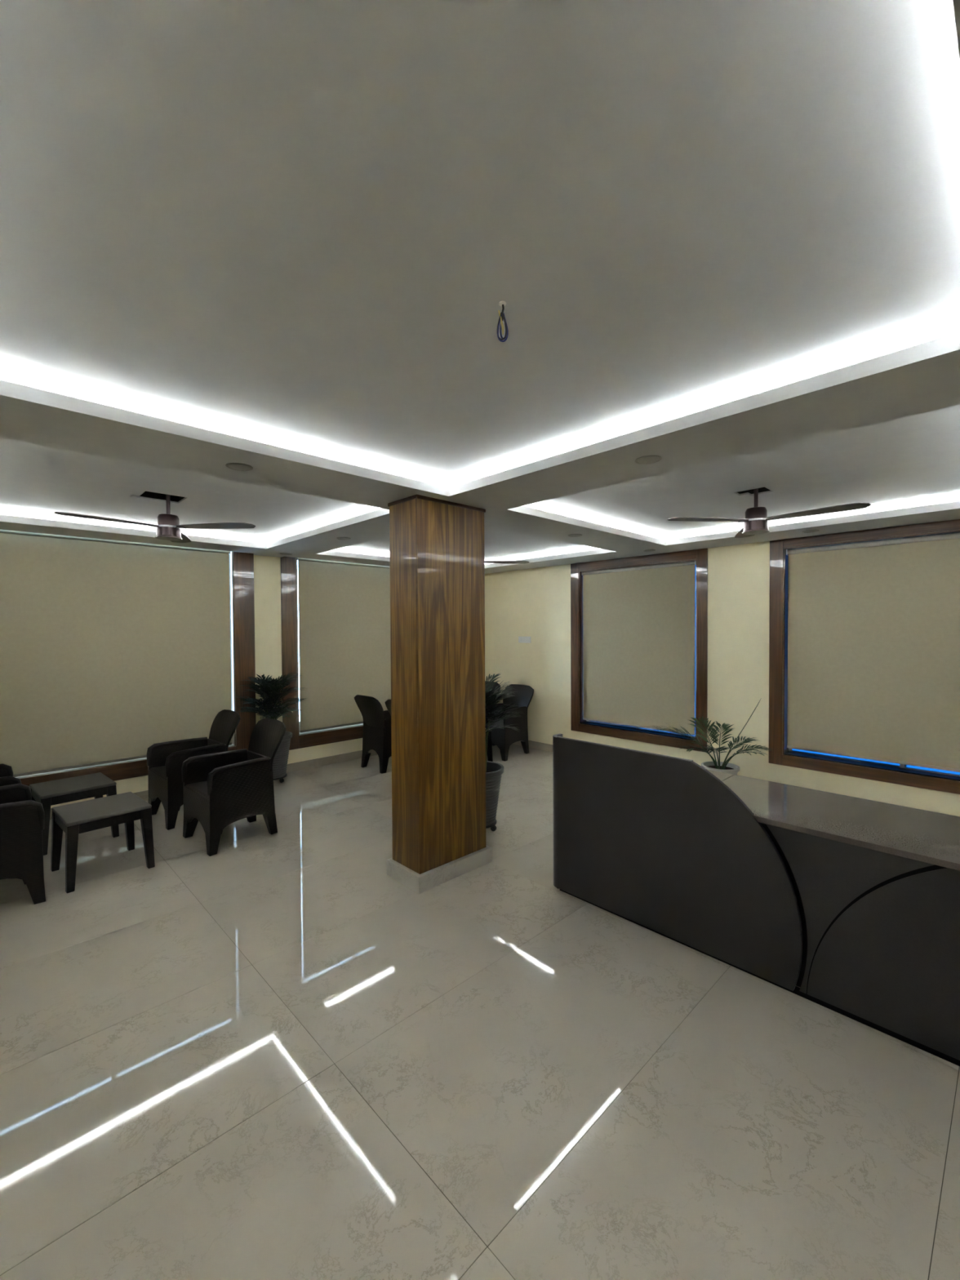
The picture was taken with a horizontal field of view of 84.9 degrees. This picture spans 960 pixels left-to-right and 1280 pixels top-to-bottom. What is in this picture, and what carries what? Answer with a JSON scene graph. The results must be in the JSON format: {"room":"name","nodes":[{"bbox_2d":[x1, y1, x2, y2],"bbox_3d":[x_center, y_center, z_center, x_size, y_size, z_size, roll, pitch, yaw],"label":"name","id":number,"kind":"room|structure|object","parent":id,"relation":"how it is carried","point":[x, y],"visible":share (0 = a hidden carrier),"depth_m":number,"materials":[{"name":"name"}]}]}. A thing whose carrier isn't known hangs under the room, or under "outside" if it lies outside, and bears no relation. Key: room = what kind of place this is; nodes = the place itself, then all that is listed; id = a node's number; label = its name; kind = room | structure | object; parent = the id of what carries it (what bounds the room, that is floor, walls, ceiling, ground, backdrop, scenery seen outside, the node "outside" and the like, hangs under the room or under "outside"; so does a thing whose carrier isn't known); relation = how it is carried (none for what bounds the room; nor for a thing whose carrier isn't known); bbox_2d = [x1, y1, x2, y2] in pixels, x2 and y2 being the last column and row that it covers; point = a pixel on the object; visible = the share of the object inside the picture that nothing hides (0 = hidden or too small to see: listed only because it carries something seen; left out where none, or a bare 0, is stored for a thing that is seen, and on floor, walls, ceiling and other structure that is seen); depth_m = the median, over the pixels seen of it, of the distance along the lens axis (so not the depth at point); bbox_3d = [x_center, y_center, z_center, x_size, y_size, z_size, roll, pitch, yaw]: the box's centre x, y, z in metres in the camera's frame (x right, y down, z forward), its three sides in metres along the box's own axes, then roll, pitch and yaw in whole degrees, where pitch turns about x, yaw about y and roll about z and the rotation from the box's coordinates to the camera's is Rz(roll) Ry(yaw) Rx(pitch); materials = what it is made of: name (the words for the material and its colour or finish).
{"room":"reception lobby","nodes":[
{"label":"reception lobby","id":0,"kind":"room"},
{"bbox_2d":[20,551,362,808],"bbox_3d":[-2.377,0.095,5.864,6.510,3.090,0.200,-1,2,-44],"label":"wall","id":1,"kind":"structure","parent":0,"point":[267,570],"depth_m":5.77,"materials":[{"name":"beige paint"}]},
{"bbox_2d":[15,551,256,786],"bbox_3d":[-3.422,0.027,4.817,2.595,2.522,0.174,-1,2,-44],"label":"window","id":2,"kind":"structure","parent":1,"relation":"in","point":[242,566],"depth_m":5.54,"materials":[{"name":"brown wood"}]},
{"bbox_2d":[0,529,231,777],"bbox_3d":[-3.336,0.100,4.724,2.088,2.019,0.035,-1,2,-44],"label":"roller blind","id":3,"kind":"object","parent":2,"relation":"attached to","point":[111,651],"visible":0.89,"depth_m":4.69,"materials":[{"name":"fabric"}]},
{"bbox_2d":[49,749,377,819],"bbox_3d":[-2.295,1.454,5.813,6.110,0.092,0.014,-1,2,-44],"label":"baseboard","id":4,"kind":"structure","parent":1,"relation":"attached to","point":[303,765],"depth_m":6.18,"materials":[{"name":"tile"}]},
{"bbox_2d":[280,556,363,750],"bbox_3d":[-1.595,-0.024,6.578,1.888,2.510,0.174,-1,2,-44],"label":"window","id":5,"kind":"structure","parent":1,"relation":"in","point":[289,594],"depth_m":5.95,"materials":[{"name":"brown wood"}]},
{"bbox_2d":[296,557,391,732],"bbox_3d":[-1.560,0.045,6.435,1.398,1.997,0.035,-1,2,-44],"label":"roller blind","id":6,"kind":"object","parent":5,"relation":"attached to","point":[344,653],"visible":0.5,"depth_m":6.33,"materials":[{"name":"fabric"}]},
{"bbox_2d":[0,0,959,573],"bbox_3d":[0.711,-1.140,2.628,6.110,0.530,8.720,-1,2,-44],"label":"ceiling","id":7,"kind":"structure","parent":0,"point":[719,240],"depth_m":1.34,"materials":[{"name":"paint"}]},
{"bbox_2d":[226,462,253,471],"bbox_3d":[-1.199,-0.861,2.613,0.124,0.006,0.124,-1,2,-44],"label":"recessed light","id":8,"kind":"object","parent":7,"relation":"in","point":[236,466],"visible":1,"depth_m":2.60,"materials":[{"name":"white plastic"}]},
{"bbox_2d":[228,464,250,470],"bbox_3d":[-1.199,-0.860,2.613,0.100,0.001,0.100,-1,2,-44],"label":"diffuser","id":9,"kind":"object","parent":8,"relation":"attached to","point":[236,467],"depth_m":2.61,"materials":[{"name":"white plastic"}]},
{"bbox_2d":[280,552,292,555],"bbox_3d":[-2.064,-0.914,5.581,0.124,0.006,0.124,-1,2,-44],"label":"recessed light","id":10,"kind":"object","parent":7,"relation":"in","point":[282,553],"visible":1,"depth_m":5.55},
{"bbox_2d":[336,537,351,539],"bbox_3d":[-1.212,-0.901,4.654,0.124,0.006,0.124,-1,2,-44],"label":"recessed light","id":11,"kind":"object","parent":7,"relation":"in","point":[339,538],"visible":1,"depth_m":4.64,"materials":[{"name":"white plastic"}]},
{"bbox_2d":[497,301,508,342],"bbox_3d":[0.065,-0.912,1.502,0.026,0.115,0.024,-1,2,-44],"label":"wires","id":12,"kind":"object","parent":7,"relation":"hanging from","point":[502,304],"visible":1,"depth_m":1.50,"materials":[{"name":"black plastic"}]},
{"bbox_2d":[568,533,582,537],"bbox_3d":[0.829,-0.911,4.572,0.124,0.006,0.124,-1,2,-44],"label":"recessed light","id":13,"kind":"object","parent":7,"relation":"in","point":[571,535],"visible":1,"depth_m":4.54,"materials":[{"name":"white plastic"}]},
{"bbox_2d":[635,455,662,464],"bbox_3d":[0.815,-0.871,2.541,0.124,0.006,0.124,-1,2,-44],"label":"recessed light","id":14,"kind":"object","parent":7,"relation":"in","point":[646,460],"visible":1,"depth_m":2.53,"materials":[{"name":"white plastic"}]},
{"bbox_2d":[637,457,658,463],"bbox_3d":[0.815,-0.870,2.541,0.100,0.001,0.100,-1,2,-44],"label":"diffuser","id":15,"kind":"object","parent":14,"relation":"attached to","point":[641,460],"depth_m":2.53,"materials":[{"name":"white plastic"}]},
{"bbox_2d":[643,549,655,551],"bbox_3d":[1.768,-0.933,5.472,0.124,0.006,0.124,-1,2,-44],"label":"recessed light","id":16,"kind":"object","parent":7,"relation":"in","point":[646,550],"visible":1,"depth_m":5.46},
{"bbox_2d":[801,529,819,533],"bbox_3d":[2.795,-0.919,4.434,0.124,0.006,0.124,-1,2,-44],"label":"recessed light","id":17,"kind":"object","parent":7,"relation":"in","point":[807,531],"visible":1,"depth_m":4.42,"materials":[{"name":"white plastic"}]},
{"bbox_2d":[0,743,959,1279],"bbox_3d":[0.727,1.614,2.681,6.510,0.141,9.120,-1,2,-44],"label":"floor","id":18,"kind":"structure","parent":0,"point":[277,1055],"depth_m":1.84,"materials":[{"name":"tile"}]},
{"bbox_2d":[0,763,21,786],"bbox_3d":[-3.579,1.117,3.576,0.545,0.867,0.645,1,2,43],"label":"armchair","id":19,"kind":"object","parent":18,"relation":"on","point":[6,778],"visible":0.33,"depth_m":3.62,"materials":[{"name":"brown wicker"}]},
{"bbox_2d":[0,783,45,904],"bbox_3d":[-2.998,1.124,3.059,0.545,0.867,0.645,1,2,43],"label":"armchair","id":20,"kind":"object","parent":18,"relation":"on","point":[21,817],"visible":1,"depth_m":3.06,"materials":[{"name":"black wicker"}]},
{"bbox_2d":[29,772,119,855],"bbox_3d":[-3.160,1.326,4.077,0.480,0.425,0.480,1,1,42],"label":"side table","id":21,"kind":"object","parent":18,"relation":"on","point":[49,793],"visible":0.69,"depth_m":3.97,"materials":[{"name":"brown plastic"}]},
{"bbox_2d":[50,791,155,893],"bbox_3d":[-2.549,1.333,3.541,0.480,0.425,0.480,1,1,42],"label":"side table","id":22,"kind":"object","parent":18,"relation":"on","point":[73,819],"visible":1,"depth_m":3.49,"materials":[{"name":"brown plastic"}]},
{"bbox_2d":[146,709,240,830],"bbox_3d":[-2.499,1.091,4.633,0.545,0.867,0.645,1,2,43],"label":"armchair","id":23,"kind":"object","parent":18,"relation":"on","point":[165,760],"visible":0.62,"depth_m":4.54,"materials":[{"name":"brown wicker"}]},
{"bbox_2d":[182,718,286,856],"bbox_3d":[-1.907,1.097,4.134,0.545,0.867,0.645,1,2,43],"label":"armchair","id":24,"kind":"object","parent":18,"relation":"on","point":[220,789],"visible":1,"depth_m":4.02,"materials":[{"name":"black wicker"}]},
{"bbox_2d":[231,671,306,782],"bbox_3d":[-2.137,0.926,5.493,0.768,1.158,0.621,-1,2,-44],"label":"potted palm","id":25,"kind":"object","parent":18,"relation":"on","point":[272,691],"visible":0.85,"depth_m":5.49,"materials":[{"name":"plant"}]},
{"bbox_2d":[273,773,287,782],"bbox_3d":[-2.204,1.473,5.585,0.284,0.062,0.284,-1,2,-44],"label":"tray","id":26,"kind":"object","parent":25,"relation":"on","point":[280,776],"depth_m":5.52,"materials":[{"name":"black plastic"}]},
{"bbox_2d":[272,731,292,777],"bbox_3d":[-2.205,1.223,5.580,0.400,0.438,0.400,-1,2,-44],"label":"planter","id":27,"kind":"object","parent":25,"relation":"on","point":[280,760],"depth_m":5.50,"materials":[{"name":"grey plastic"}]},
{"bbox_2d":[354,694,391,773],"bbox_3d":[-1.096,1.054,6.143,0.545,0.867,0.645,1,2,44],"label":"armchair","id":28,"kind":"object","parent":18,"relation":"on","point":[376,735],"visible":0.66,"depth_m":5.93,"materials":[{"name":"brown wicker"}]},
{"bbox_2d":[384,699,391,715],"bbox_3d":[-0.660,1.059,5.712,0.645,0.867,0.545,-1,2,-44],"label":"armchair","id":29,"kind":"object","parent":18,"relation":"on","point":[388,703],"visible":0.03,"depth_m":5.65,"materials":[{"name":"brown wicker"}]},
{"bbox_2d":[386,494,491,893],"bbox_3d":[-0.272,0.324,3.503,0.628,2.420,0.351,-1,2,-44],"label":"column","id":30,"kind":"structure","parent":18,"relation":"on","point":[437,560],"depth_m":3.34,"materials":[{"name":"brown wood"}]},
{"bbox_2d":[485,729,493,761],"bbox_3d":[-0.186,1.268,6.207,0.480,0.425,0.480,-1,2,-44],"label":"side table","id":31,"kind":"object","parent":18,"relation":"on","point":[489,740],"visible":0.09,"depth_m":6.18,"materials":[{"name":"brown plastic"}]},
{"bbox_2d":[484,680,500,746],"bbox_3d":[-0.078,1.026,7.258,0.645,0.867,0.545,-1,2,-43],"label":"armchair","id":32,"kind":"object","parent":18,"relation":"on","point":[497,683],"visible":0.06,"depth_m":7.33,"materials":[{"name":"black plastic"}]},
{"bbox_2d":[484,673,523,831],"bbox_3d":[-0.003,0.900,4.214,0.717,1.235,0.726,-1,1,-29],"label":"potted palm","id":33,"kind":"object","parent":18,"relation":"on","point":[494,771],"visible":0.37,"depth_m":4.13,"materials":[{"name":"plant"}]},
{"bbox_2d":[485,818,496,831],"bbox_3d":[-0.004,1.487,4.225,0.284,0.062,0.284,-1,2,-44],"label":"tray","id":34,"kind":"object","parent":33,"relation":"on","point":[491,824],"depth_m":4.15,"materials":[{"name":"black plastic"}]},
{"bbox_2d":[485,760,503,825],"bbox_3d":[-0.006,1.237,4.220,0.400,0.438,0.400,-1,2,-44],"label":"planter","id":35,"kind":"object","parent":33,"relation":"on","point":[494,771],"depth_m":4.11,"materials":[{"name":"grey plastic"}]},
{"bbox_2d":[485,684,533,761],"bbox_3d":[0.336,1.033,6.778,0.645,0.867,0.545,-1,2,-45],"label":"armchair","id":36,"kind":"object","parent":18,"relation":"on","point":[504,738],"visible":0.68,"depth_m":6.65,"materials":[{"name":"brown wicker"}]},
{"bbox_2d":[552,733,959,1066],"bbox_3d":[1.572,1.069,2.502,0.638,0.948,2.640,-1,2,-44],"label":"reception desk","id":37,"kind":"object","parent":18,"relation":"on","point":[853,903],"visible":1,"depth_m":2.35,"materials":[{"name":"grey laminate"}]},
{"bbox_2d":[706,768,733,781],"bbox_3d":[0.990,0.797,3.118,0.612,0.026,0.780,-1,2,-44],"label":"countertop","id":38,"kind":"structure","parent":37,"relation":"on","point":[722,776],"depth_m":3.04,"materials":[{"name":"beige stone"}]},
{"bbox_2d":[722,774,959,871],"bbox_3d":[1.870,0.810,2.189,0.634,0.026,1.780,-1,2,-44],"label":"countertop","id":39,"kind":"structure","parent":37,"relation":"on","point":[932,837],"depth_m":2.32,"materials":[{"name":"grey stone"}]},
{"bbox_2d":[651,697,772,774],"bbox_3d":[2.128,1.013,4.769,0.887,0.966,0.945,-1,2,-44],"label":"areca palm","id":40,"kind":"object","parent":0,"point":[724,766],"visible":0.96,"depth_m":4.82,"materials":[{"name":"plant"}]},
{"bbox_2d":[701,761,739,774],"bbox_3d":[2.185,1.318,4.771,0.320,0.355,0.320,-1,2,-44],"label":"planter","id":41,"kind":"object","parent":40,"relation":"on","point":[730,768],"depth_m":4.75,"materials":[{"name":"white ceramic"}]},
{"bbox_2d":[484,529,959,816],"bbox_3d":[2.990,0.084,4.842,0.200,3.090,8.720,-1,2,-44],"label":"wall","id":42,"kind":"structure","parent":0,"point":[535,603],"depth_m":5.31,"materials":[{"name":"beige paint"}]},
{"bbox_2d":[518,636,530,643],"bbox_3d":[0.611,0.000,7.154,0.014,0.079,0.207,-1,2,-44],"label":"switch plate","id":43,"kind":"object","parent":42,"relation":"attached to","point":[521,639],"visible":1,"depth_m":7.15,"materials":[{"name":"white plastic"}]},
{"bbox_2d":[513,740,552,751],"bbox_3d":[2.925,1.445,4.789,0.014,0.092,8.706,-1,2,-44],"label":"baseboard","id":44,"kind":"structure","parent":42,"relation":"attached to","point":[534,744],"depth_m":7.00,"materials":[{"name":"tile"}]},
{"bbox_2d":[570,548,707,751],"bbox_3d":[1.796,0.099,6.042,0.174,2.094,1.705,-1,2,-44],"label":"window","id":45,"kind":"structure","parent":42,"relation":"in","point":[700,556],"depth_m":5.89,"materials":[{"name":"brown wood"}]},
{"bbox_2d":[581,560,695,735],"bbox_3d":[1.777,0.079,6.036,0.044,1.847,1.433,-1,2,-44],"label":"roller blind","id":46,"kind":"object","parent":45,"relation":"attached to","point":[639,622],"visible":0.91,"depth_m":5.97,"materials":[{"name":"fabric"}]},
{"bbox_2d":[768,519,959,794],"bbox_3d":[3.474,0.126,4.301,0.174,2.098,1.968,-1,2,-44],"label":"window","id":47,"kind":"structure","parent":42,"relation":"in","point":[779,560],"depth_m":4.73,"materials":[{"name":"brown wood"}]},
{"bbox_2d":[786,532,959,772],"bbox_3d":[3.450,0.092,4.299,0.048,1.854,1.680,-1,2,-44],"label":"roller blind","id":48,"kind":"object","parent":47,"relation":"attached to","point":[873,627],"visible":1,"depth_m":4.40,"materials":[{"name":"fabric"}]},
{"bbox_3d":[0.709,-1.465,2.622,6.510,0.120,9.120,-1,2,-44],"label":"roof slab","id":49,"kind":"structure","parent":0,"visible":0},
{"bbox_2d":[53,494,255,542],"bbox_3d":[-2.041,-1.054,3.643,0.999,0.696,1.131,0,1,8],"label":"ceiling fan","id":50,"kind":"object","parent":49,"relation":"hanging from","point":[168,527],"visible":0.99,"depth_m":3.61,"materials":[{"name":"brown metal"}]},
{"bbox_2d":[484,560,528,564],"bbox_3d":[0.026,-1.103,5.616,0.999,0.696,1.131,0,1,-2],"label":"ceiling fan","id":51,"kind":"object","parent":49,"relation":"hanging from","point":[486,562],"visible":0.19,"depth_m":5.61,"materials":[{"name":"brown metal"}]},
{"bbox_2d":[666,488,871,537],"bbox_3d":[1.961,-1.072,3.445,1.131,0.696,0.999,-1,1,-40],"label":"ceiling fan","id":52,"kind":"object","parent":49,"relation":"hanging from","point":[756,521],"visible":0.98,"depth_m":3.49,"materials":[{"name":"brown metal"}]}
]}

